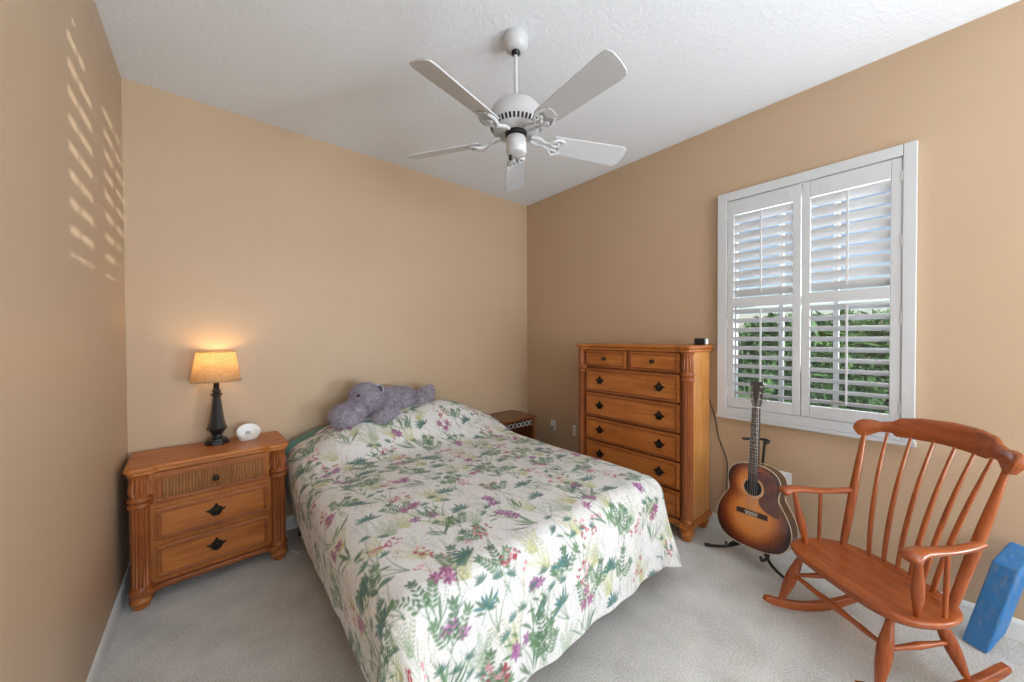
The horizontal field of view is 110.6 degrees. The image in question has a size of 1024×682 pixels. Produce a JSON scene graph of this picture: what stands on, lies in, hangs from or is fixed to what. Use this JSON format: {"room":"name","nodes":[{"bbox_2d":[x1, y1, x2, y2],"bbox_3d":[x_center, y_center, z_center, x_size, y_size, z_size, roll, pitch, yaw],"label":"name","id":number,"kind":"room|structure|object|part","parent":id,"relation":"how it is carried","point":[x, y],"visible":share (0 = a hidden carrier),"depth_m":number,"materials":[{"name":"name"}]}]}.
{"room":"bedroom","nodes":[
{"label":"bedroom","id":0,"kind":"room"},
{"bbox_2d":[0,0,129,681],"bbox_3d":[-0.037,-0.043,-0.694,0.160,3.050,7.360,-1,1,-40],"label":"wall","id":1,"kind":"structure","parent":0,"point":[65,540],"depth_m":1.21,"materials":[{"name":"beige paint"}]},
{"bbox_2d":[86,562,130,681],"bbox_3d":[-0.016,1.427,-0.558,0.014,0.107,7.200,-1,1,-40],"label":"baseboard","id":2,"kind":"structure","parent":1,"relation":"attached to","point":[94,675],"depth_m":1.69,"materials":[{"name":"white wood"}]},
{"bbox_2d":[121,77,527,537],"bbox_3d":[-1.137,-0.090,3.303,3.655,3.050,0.160,-1,1,-40],"label":"wall","id":3,"kind":"structure","parent":0,"point":[327,269],"depth_m":2.73,"materials":[{"name":"beige paint"}]},
{"bbox_2d":[286,514,298,529],"bbox_3d":[-1.074,1.382,3.256,3.335,0.107,0.014,-1,1,-40],"label":"baseboard","id":4,"kind":"structure","parent":3,"relation":"attached to","point":[291,521],"depth_m":2.72,"materials":[{"name":"white"}]},
{"bbox_2d":[94,0,1020,205],"bbox_3d":[1.237,-1.649,0.476,3.655,0.120,7.520,-1,1,-40],"label":"ceiling","id":5,"kind":"structure","parent":0,"point":[339,73],"depth_m":2.02,"materials":[{"name":"white paint"}]},
{"bbox_2d":[405,28,626,191],"bbox_3d":[0.038,-1.265,1.840,1.271,0.674,1.238,-1,1,-40],"label":"ceiling fan","id":6,"kind":"object","parent":5,"relation":"hanging from","point":[515,119],"visible":1,"depth_m":1.75,"materials":[{"name":"white metal"}]},
{"bbox_3d":[-0.390,-1.074,2.011,0.455,0.007,0.140,0,20,18],"label":"blade","id":7,"kind":"part","parent":6,"relation":"part of","materials":[{"name":"white wood"}]},
{"bbox_3d":[-0.231,-1.068,1.528,0.140,0.007,0.455,23,14,33],"label":"blade","id":8,"kind":"part","parent":6,"relation":"part of","materials":[{"name":"white wood"}]},
{"bbox_3d":[0.019,-1.080,2.312,0.140,0.007,0.455,-19,1,0],"label":"blade","id":9,"kind":"part","parent":6,"relation":"part of","materials":[{"name":"white wood"}]},
{"bbox_3d":[0.278,-1.071,1.531,0.140,0.007,0.455,22,-13,-34],"label":"blade","id":10,"kind":"part","parent":6,"relation":"part of","materials":[{"name":"white wood"}]},
{"bbox_3d":[0.432,-1.078,2.015,0.455,0.007,0.140,0,-18,-18],"label":"blade","id":11,"kind":"part","parent":6,"relation":"part of","materials":[{"name":"white wood"}]},
{"bbox_2d":[99,522,1023,681],"bbox_3d":[1.251,1.520,0.517,3.655,0.120,7.520,-1,1,-40],"label":"floor","id":12,"kind":"structure","parent":0,"point":[258,618],"depth_m":1.75,"materials":[{"name":"carpet"}]},
{"bbox_2d":[123,431,288,610],"bbox_3d":[-1.891,1.064,2.258,0.752,0.775,0.422,-1,1,-43],"label":"nightstand","id":13,"kind":"object","parent":12,"relation":"on","point":[195,509],"visible":1,"depth_m":2.11,"materials":[{"name":"brown wood"}]},
{"bbox_3d":[-1.894,1.362,2.266,0.724,0.028,0.409,-1,1,-43],"label":"moulding","id":14,"kind":"part","parent":13,"relation":"part of","materials":[{"name":"brown wood"}]},
{"bbox_3d":[-1.794,0.819,2.148,0.524,0.177,0.020,-1,1,-43],"label":"drawer","id":15,"kind":"part","parent":13,"relation":"part of","materials":[{"name":"brown wood"}]},
{"bbox_3d":[-1.794,1.024,2.151,0.524,0.182,0.020,-1,1,-43],"label":"drawer","id":16,"kind":"part","parent":13,"relation":"part of","materials":[{"name":"brown wood"}]},
{"bbox_3d":[-1.785,0.819,2.138,0.508,0.161,0.011,-1,1,-43],"label":"bead frame","id":17,"kind":"part","parent":13,"relation":"part of","materials":[{"name":"brown wood"}]},
{"bbox_3d":[-1.792,1.232,2.153,0.524,0.185,0.020,-1,1,-43],"label":"drawer","id":18,"kind":"part","parent":13,"relation":"part of","materials":[{"name":"brown wood"}]},
{"bbox_3d":[-1.784,1.024,2.141,0.508,0.166,0.011,-1,1,-43],"label":"bead frame","id":19,"kind":"part","parent":13,"relation":"part of","materials":[{"name":"brown wood"}]},
{"bbox_3d":[-1.788,0.819,2.141,0.464,0.117,0.014,-1,1,-43],"label":"woven panel","id":20,"kind":"part","parent":13,"relation":"part of","materials":[{"name":"wicker"}]},
{"bbox_3d":[-1.783,1.232,2.143,0.508,0.169,0.011,-1,1,-43],"label":"bead frame","id":21,"kind":"part","parent":13,"relation":"part of","materials":[{"name":"brown wood"}]},
{"bbox_2d":[189,351,241,445],"bbox_3d":[-1.952,0.373,2.344,0.267,0.606,0.267,-1,1,-40],"label":"table lamp","id":22,"kind":"object","parent":13,"relation":"on","point":[215,367],"visible":1,"depth_m":2.30,"materials":[{"name":"black paint"}]},
{"bbox_3d":[-1.952,0.167,2.341,0.262,0.194,0.262,-1,1,-40],"label":"lamp shade","id":23,"kind":"part","parent":22,"relation":"part of","materials":[{"name":"beige fabric"}]},
{"bbox_2d":[213,383,218,388],"bbox_3d":[-1.952,0.278,2.342,0.038,0.084,0.038,-1,1,-40],"label":"socket","id":24,"kind":"object","parent":22,"relation":"attached to","point":[215,385],"depth_m":2.33,"materials":[{"name":"brown metal"}]},
{"bbox_3d":[-1.951,0.483,2.345,0.100,0.330,0.100,0,1,27],"label":"stem","id":25,"kind":"part","parent":22,"relation":"part of","materials":[{"name":"black paint"}]},
{"bbox_3d":[-1.785,1.015,2.142,0.099,0.081,0.004,-1,1,-43],"label":"pull plate","id":26,"kind":"part","parent":13,"relation":"part of","materials":[{"name":"brown metal"}]},
{"bbox_3d":[-1.772,0.819,2.124,0.032,0.032,0.032,-1,1,-43],"label":"knob","id":27,"kind":"part","parent":13,"relation":"part of","materials":[{"name":"brown metal"}]},
{"bbox_3d":[-1.784,1.224,2.144,0.099,0.081,0.004,-1,1,-43],"label":"pull plate","id":28,"kind":"part","parent":13,"relation":"part of","materials":[{"name":"brown metal"}]},
{"bbox_3d":[-1.776,1.236,2.135,0.052,0.050,0.022,-1,1,-43],"label":"bail knob","id":29,"kind":"part","parent":13,"relation":"part of","materials":[{"name":"brown metal"}]},
{"bbox_3d":[-1.776,1.027,2.132,0.052,0.050,0.022,-1,1,-43],"label":"bail knob","id":30,"kind":"part","parent":13,"relation":"part of","materials":[{"name":"brown metal"}]},
{"bbox_2d":[236,423,260,440],"bbox_3d":[-1.815,0.623,2.441,0.114,0.102,0.141,0,1,42],"label":"alarm clock","id":31,"kind":"object","parent":13,"relation":"on","point":[250,431],"visible":1,"depth_m":2.44,"materials":[{"name":"white plastic"}]},
{"bbox_2d":[286,524,299,552],"bbox_3d":[-1.602,1.296,2.541,0.388,0.302,0.038,0,1,44],"label":"cord","id":32,"kind":"object","parent":12,"relation":"on","point":[286,524],"visible":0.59,"depth_m":2.49,"materials":[{"name":"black plastic"}]},
{"bbox_2d":[489,410,536,439],"bbox_3d":[-0.039,1.116,3.852,0.470,0.614,0.410,-1,1,-40],"label":"side table","id":33,"kind":"object","parent":12,"relation":"on","point":[521,423],"visible":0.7,"depth_m":3.86,"materials":[{"name":"brown wood"}]},
{"bbox_3d":[0.113,1.004,3.980,0.012,0.352,0.314,-1,1,-40],"label":"panel","id":34,"kind":"part","parent":33,"relation":"part of","materials":[{"name":"brown wood"}]},
{"bbox_3d":[0.227,1.126,3.848,0.036,0.592,0.036,-1,1,-40],"label":"leg","id":35,"kind":"part","parent":33,"relation":"part of","materials":[{"name":"brown wood"}]},
{"bbox_2d":[576,343,713,541],"bbox_3d":[1.059,0.728,2.986,0.394,1.402,1.044,-1,1,-40],"label":"dresser","id":36,"kind":"object","parent":12,"relation":"on","point":[644,408],"visible":0.8,"depth_m":2.71,"materials":[{"name":"brown wood"}]},
{"bbox_3d":[0.791,0.154,3.039,0.011,0.124,0.384,-1,1,-40],"label":"bead frame","id":37,"kind":"part","parent":36,"relation":"part of","materials":[{"name":"brown wood"}]},
{"bbox_3d":[0.802,0.154,3.048,0.020,0.140,0.400,-1,1,-40],"label":"drawer","id":38,"kind":"part","parent":36,"relation":"part of","materials":[{"name":"brown wood"}]},
{"bbox_3d":[0.936,0.984,2.884,0.011,0.174,0.820,-1,1,-40],"label":"bead frame","id":39,"kind":"part","parent":36,"relation":"part of","materials":[{"name":"brown wood"}]},
{"bbox_3d":[0.935,0.776,2.881,0.011,0.170,0.820,-1,1,-40],"label":"bead frame","id":40,"kind":"part","parent":36,"relation":"part of","materials":[{"name":"brown wood"}]},
{"bbox_3d":[0.934,0.562,2.879,0.011,0.182,0.820,-1,1,-40],"label":"bead frame","id":41,"kind":"part","parent":36,"relation":"part of","materials":[{"name":"brown wood"}]},
{"bbox_3d":[0.933,0.344,2.876,0.011,0.181,0.820,-1,1,-40],"label":"bead frame","id":42,"kind":"part","parent":36,"relation":"part of","materials":[{"name":"brown wood"}]},
{"bbox_3d":[0.947,0.984,2.893,0.020,0.190,0.836,-1,1,-40],"label":"drawer","id":43,"kind":"part","parent":36,"relation":"part of","materials":[{"name":"brown wood"}]},
{"bbox_3d":[0.946,0.776,2.890,0.020,0.186,0.836,-1,1,-40],"label":"drawer","id":44,"kind":"part","parent":36,"relation":"part of","materials":[{"name":"brown wood"}]},
{"bbox_3d":[0.945,0.562,2.887,0.020,0.198,0.836,-1,1,-40],"label":"drawer","id":45,"kind":"part","parent":36,"relation":"part of","materials":[{"name":"brown wood"}]},
{"bbox_3d":[0.944,0.344,2.885,0.020,0.197,0.836,-1,1,-40],"label":"drawer","id":46,"kind":"part","parent":36,"relation":"part of","materials":[{"name":"brown wood"}]},
{"bbox_3d":[0.955,0.695,2.897,0.015,1.232,0.900,-1,1,-40],"label":"rail","id":47,"kind":"part","parent":36,"relation":"part of","materials":[{"name":"brown wood"}]},
{"bbox_3d":[1.073,0.158,2.707,0.011,0.124,0.384,-1,1,-40],"label":"bead frame","id":48,"kind":"part","parent":36,"relation":"part of","materials":[{"name":"brown wood"}]},
{"bbox_3d":[1.084,0.157,2.716,0.020,0.140,0.400,-1,1,-40],"label":"drawer","id":49,"kind":"part","parent":36,"relation":"part of","materials":[{"name":"brown wood"}]},
{"bbox_3d":[1.111,0.981,2.681,0.004,0.077,0.094,-1,1,-40],"label":"pull plate","id":50,"kind":"part","parent":36,"relation":"part of","materials":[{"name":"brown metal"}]},
{"bbox_3d":[1.109,0.559,2.675,0.004,0.077,0.094,-1,1,-40],"label":"pull plate","id":51,"kind":"part","parent":36,"relation":"part of","materials":[{"name":"brown metal"}]},
{"bbox_3d":[1.108,0.342,2.672,0.004,0.077,0.094,-1,1,-40],"label":"pull plate","id":52,"kind":"part","parent":36,"relation":"part of","materials":[{"name":"brown metal"}]},
{"bbox_3d":[1.110,0.773,2.678,0.004,0.077,0.094,-1,1,-40],"label":"pull plate","id":53,"kind":"part","parent":36,"relation":"part of","materials":[{"name":"brown metal"}]},
{"bbox_3d":[0.937,1.190,2.887,0.011,0.166,0.820,-1,1,-40],"label":"bead frame","id":54,"kind":"part","parent":36,"relation":"part of","materials":[{"name":"brown wood"}]},
{"bbox_3d":[0.947,1.190,2.896,0.020,0.182,0.836,-1,1,-40],"label":"drawer","id":55,"kind":"part","parent":36,"relation":"part of","materials":[{"name":"brown wood"}]},
{"bbox_3d":[1.063,1.317,2.995,0.390,0.036,1.026,-1,1,-40],"label":"moulding","id":56,"kind":"part","parent":36,"relation":"part of","materials":[{"name":"brown wood"}]},
{"bbox_2d":[694,338,707,344],"bbox_3d":[1.431,0.004,2.685,0.044,0.050,0.088,-1,1,-40],"label":"box","id":57,"kind":"object","parent":36,"relation":"on","point":[697,341],"visible":1,"depth_m":2.67,"materials":[{"name":"black plastic"}]},
{"bbox_2d":[705,437,783,578],"bbox_3d":[1.500,1.044,2.276,0.386,0.782,0.362,0,1,11],"label":"guitar stand","id":58,"kind":"object","parent":12,"relation":"on","point":[733,543],"visible":0.52,"depth_m":2.38,"materials":[{"name":"black metal"}]},
{"bbox_3d":[1.515,1.212,2.407,0.318,0.438,0.057,0,1,16],"label":"leg","id":59,"kind":"part","parent":58,"relation":"part of","materials":[{"name":"black metal"}]},
{"bbox_3d":[1.500,1.338,2.373,0.216,0.048,0.060,0,1,-12],"label":"support arm","id":60,"kind":"part","parent":58,"relation":"part of","materials":[{"name":"black metal"}]},
{"bbox_2d":[717,381,798,554],"bbox_3d":[1.572,0.792,2.280,0.187,1.056,0.424,-1,1,-34],"label":"acoustic guitar","id":61,"kind":"object","parent":58,"relation":"on","point":[752,511],"visible":0.98,"depth_m":2.25,"materials":[{"name":"brown wood"}]},
{"bbox_3d":[1.593,1.339,2.238,0.060,0.048,0.216,0,1,33],"label":"support arm","id":62,"kind":"part","parent":58,"relation":"part of","materials":[{"name":"black metal"}]},
{"bbox_3d":[1.632,1.214,2.244,0.057,0.438,0.304,0,1,5],"label":"leg","id":63,"kind":"part","parent":58,"relation":"part of","materials":[{"name":"black metal"}]},
{"bbox_2d":[763,418,1023,681],"bbox_3d":[1.724,0.915,1.662,0.748,1.056,0.651,0,1,-3],"label":"rocking chair","id":64,"kind":"object","parent":12,"relation":"on","point":[898,595],"visible":1,"depth_m":1.58,"materials":[{"name":"brown wood"}]},
{"bbox_3d":[1.478,1.242,1.873,0.122,0.271,0.052,0,1,12],"label":"leg","id":65,"kind":"part","parent":64,"relation":"part of","materials":[{"name":"brown wood"}]},
{"bbox_3d":[1.558,0.956,1.918,0.039,0.284,0.072,-1,1,-38],"label":"arm post","id":66,"kind":"part","parent":64,"relation":"part of","materials":[{"name":"brown wood"}]},
{"bbox_3d":[1.657,0.815,1.935,0.386,0.053,0.068,0,1,1],"label":"arm","id":67,"kind":"part","parent":64,"relation":"part of","materials":[{"name":"brown wood"}]},
{"bbox_3d":[1.840,0.799,1.912,0.201,0.609,0.037,-1,1,-19],"label":"post","id":68,"kind":"part","parent":64,"relation":"part of","materials":[{"name":"brown wood"}]},
{"bbox_3d":[1.661,1.102,1.660,0.400,0.036,0.592,0,1,-3],"label":"seat","id":69,"kind":"part","parent":64,"relation":"part of","materials":[{"name":"brown wood"}]},
{"bbox_3d":[1.504,1.248,1.431,0.122,0.271,0.052,-1,1,-19],"label":"leg","id":70,"kind":"part","parent":64,"relation":"part of","materials":[{"name":"brown wood"}]},
{"bbox_3d":[1.590,0.963,1.388,0.039,0.284,0.072,0,1,32],"label":"arm post","id":71,"kind":"part","parent":64,"relation":"part of","materials":[{"name":"brown wood"}]},
{"bbox_3d":[2.003,0.453,1.673,0.186,0.135,0.641,0,1,-3],"label":"crest rail","id":72,"kind":"part","parent":64,"relation":"part of","materials":[{"name":"brown wood"}]},
{"bbox_3d":[1.691,0.822,1.379,0.386,0.053,0.068,0,1,-8],"label":"arm","id":73,"kind":"part","parent":64,"relation":"part of","materials":[{"name":"brown wood"}]},
{"bbox_3d":[1.812,1.244,1.470,0.126,0.268,0.052,0,1,17],"label":"leg","id":74,"kind":"part","parent":64,"relation":"part of","materials":[{"name":"brown wood"}]},
{"bbox_3d":[1.870,0.805,1.425,0.201,0.609,0.037,0,1,12],"label":"post","id":75,"kind":"part","parent":64,"relation":"part of","materials":[{"name":"brown wood"}]},
{"bbox_2d":[963,542,1023,653],"bbox_3d":[2.275,1.193,1.657,0.220,0.487,0.139,0,1,-12],"label":"foam block","id":76,"kind":"object","parent":12,"relation":"on","point":[1003,586],"visible":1,"depth_m":1.63,"materials":[{"name":"blue plastic"}]},
{"bbox_3d":[-0.406,1.153,2.400,1.507,0.580,2.020,-1,1,-40],"label":"bed","id":77,"kind":"object","parent":12,"relation":"on","visible":0},
{"bbox_2d":[285,424,329,456],"bbox_3d":[-1.401,0.798,2.753,0.305,0.339,0.624,0,1,45],"label":"pillow","id":78,"kind":"object","parent":77,"relation":"on","point":[294,442],"visible":0.06,"depth_m":2.65,"materials":[{"name":"green fabric"}]},
{"bbox_2d":[285,399,680,681],"bbox_3d":[-0.335,0.952,2.350,1.871,0.813,2.182,-1,1,-40],"label":"bedspread","id":79,"kind":"object","parent":77,"relation":"on","point":[446,542],"visible":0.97,"depth_m":1.63,"materials":[{"name":"fabric"}]},
{"bbox_2d":[327,381,435,429],"bbox_3d":[-1.031,0.503,2.938,0.383,0.394,0.942,0,1,33],"label":"plush toy","id":80,"kind":"object","parent":79,"relation":"on","point":[366,399],"visible":0.93,"depth_m":2.76,"materials":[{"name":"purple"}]},
{"bbox_2d":[527,0,1023,620],"bbox_3d":[2.628,-0.085,1.566,0.160,3.050,7.360,-1,1,-40],"label":"wall","id":81,"kind":"structure","parent":0,"point":[627,254],"depth_m":2.10,"materials":[{"name":"beige paint"}]},
{"bbox_2d":[551,420,555,430],"bbox_3d":[0.466,0.952,4.004,0.009,0.114,0.070,-1,1,-40],"label":"wall outlet","id":82,"kind":"object","parent":81,"relation":"attached to","point":[553,423],"visible":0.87,"depth_m":3.99,"materials":[{"name":"white plastic"}]},
{"bbox_2d":[573,425,575,435],"bbox_3d":[0.663,0.951,3.771,0.009,0.114,0.045,-1,1,-40],"label":"wall outlet","id":83,"kind":"object","parent":81,"relation":"attached to","point":[574,426],"visible":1,"depth_m":3.77,"materials":[{"name":"white plastic"}]},
{"bbox_2d":[710,401,727,489],"bbox_3d":[1.560,0.916,2.692,0.030,0.971,0.132,-1,1,-40],"label":"cord","id":84,"kind":"object","parent":81,"relation":"hanging from","point":[710,401],"visible":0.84,"depth_m":2.68,"materials":[{"name":"black rubber"}]},
{"bbox_2d":[780,471,790,484],"bbox_3d":[1.836,0.938,2.388,0.009,0.114,0.070,-1,1,-40],"label":"wall outlet","id":85,"kind":"object","parent":81,"relation":"attached to","point":[787,475],"visible":0.21,"depth_m":2.38,"materials":[{"name":"white plastic"}]},
{"bbox_2d":[716,140,917,446],"bbox_3d":[1.915,-0.255,2.334,0.170,1.652,0.995,-1,1,-40],"label":"window","id":86,"kind":"structure","parent":81,"relation":"in","point":[908,151],"depth_m":2.16,"materials":[{"name":"white paint"}]},
{"bbox_2d":[726,184,801,415],"bbox_3d":[1.733,-0.265,2.463,0.079,1.500,0.432,-1,1,-43],"label":"shutter panel","id":87,"kind":"object","parent":86,"relation":"attached to","point":[790,194],"visible":0.92,"depth_m":2.43,"materials":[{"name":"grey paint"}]},
{"bbox_3d":[1.714,0.077,2.446,0.020,0.607,0.010,-1,1,-40],"label":"tilt rod","id":88,"kind":"part","parent":87,"relation":"part of","materials":[{"name":"grey paint"}]},
{"bbox_3d":[1.711,-0.617,2.437,0.020,0.556,0.010,-1,1,-40],"label":"tilt rod","id":89,"kind":"part","parent":87,"relation":"part of","materials":[{"name":"grey paint"}]},
{"bbox_3d":[1.737,0.448,2.469,0.028,0.074,0.342,-1,1,-40],"label":"rail","id":90,"kind":"part","parent":87,"relation":"part of","materials":[{"name":"grey paint"}]},
{"bbox_3d":[1.734,-0.276,2.460,0.028,0.066,0.342,-1,1,-40],"label":"rail","id":91,"kind":"part","parent":87,"relation":"part of","materials":[{"name":"grey paint"}]},
{"bbox_3d":[1.730,-0.964,2.451,0.028,0.103,0.342,-1,1,-40],"label":"rail","id":92,"kind":"part","parent":87,"relation":"part of","materials":[{"name":"grey paint"}]},
{"bbox_3d":[1.881,0.560,2.312,0.070,0.022,0.995,-1,1,-40],"label":"sill","id":93,"kind":"part","parent":86,"relation":"part of","materials":[{"name":"grey paint"}]},
{"bbox_3d":[1.967,-0.262,2.374,0.040,1.520,0.900,-1,1,-40],"label":"sash","id":94,"kind":"part","parent":86,"relation":"part of","materials":[{"name":"grey paint"}]},
{"bbox_2d":[801,157,902,422],"bbox_3d":[2.017,-0.262,2.128,0.079,1.500,0.437,-1,1,-43],"label":"shutter panel","id":95,"kind":"object","parent":86,"relation":"attached to","point":[891,170],"visible":0.99,"depth_m":2.10,"materials":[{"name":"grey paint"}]},
{"bbox_3d":[1.995,0.081,2.115,0.020,0.607,0.010,-1,1,-40],"label":"tilt rod","id":96,"kind":"part","parent":95,"relation":"part of","materials":[{"name":"grey paint"}]},
{"bbox_3d":[1.992,-0.614,2.106,0.020,0.556,0.010,-1,1,-40],"label":"tilt rod","id":97,"kind":"part","parent":95,"relation":"part of","materials":[{"name":"grey paint"}]},
{"bbox_3d":[2.018,0.451,2.138,0.028,0.074,0.349,-1,1,-40],"label":"rail","id":98,"kind":"part","parent":95,"relation":"part of","materials":[{"name":"grey paint"}]},
{"bbox_3d":[2.015,-0.273,2.128,0.028,0.066,0.349,-1,1,-40],"label":"rail","id":99,"kind":"part","parent":95,"relation":"part of","materials":[{"name":"grey paint"}]},
{"bbox_3d":[2.011,-0.961,2.119,0.028,0.103,0.349,-1,1,-40],"label":"rail","id":100,"kind":"part","parent":95,"relation":"part of","materials":[{"name":"grey paint"}]},
{"bbox_2d":[707,512,1023,643],"bbox_3d":[1.673,1.378,2.585,0.014,0.107,4.590,-1,1,-40],"label":"baseboard","id":101,"kind":"structure","parent":81,"relation":"attached to","point":[1015,631],"depth_m":1.80,"materials":[{"name":"white wood"}]},
{"label":"outside","id":102,"kind":"structure","parent":0,"visible":0},
{"bbox_2d":[738,359,888,413],"bbox_3d":[12.040,1.534,11.112,26.505,0.120,45.000,-1,1,-40],"label":"ground","id":103,"kind":"structure","parent":102,"point":[753,371],"depth_m":10.57,"materials":[{"name":"green plant"}]},
{"bbox_2d":[738,354,742,395],"bbox_3d":[2.477,0.592,5.288,1.715,2.023,1.681,-1,1,-40],"label":"shrub","id":104,"kind":"object","parent":103,"relation":"on","point":[739,380],"visible":0.02,"depth_m":4.88,"materials":[{"name":"green plant"}]},
{"bbox_2d":[738,311,853,401],"bbox_3d":[4.552,0.524,5.932,1.765,2.124,1.800,0,1,15],"label":"shrub","id":105,"kind":"object","parent":103,"relation":"on","point":[763,324],"visible":0.13,"depth_m":5.82,"materials":[{"name":"green plant"}]},
{"bbox_2d":[757,307,889,413],"bbox_3d":[3.675,0.605,3.876,1.681,2.023,1.715,0,1,-8],"label":"shrub","id":106,"kind":"object","parent":103,"relation":"on","point":[876,333],"visible":0.32,"depth_m":3.62,"materials":[{"name":"green plant"}]},
{"bbox_3d":[3.657,0.939,3.907,0.754,1.356,0.757,0,1,-8],"label":"stem","id":107,"kind":"part","parent":106,"relation":"part of","materials":[{"name":"green plant"}]}
]}

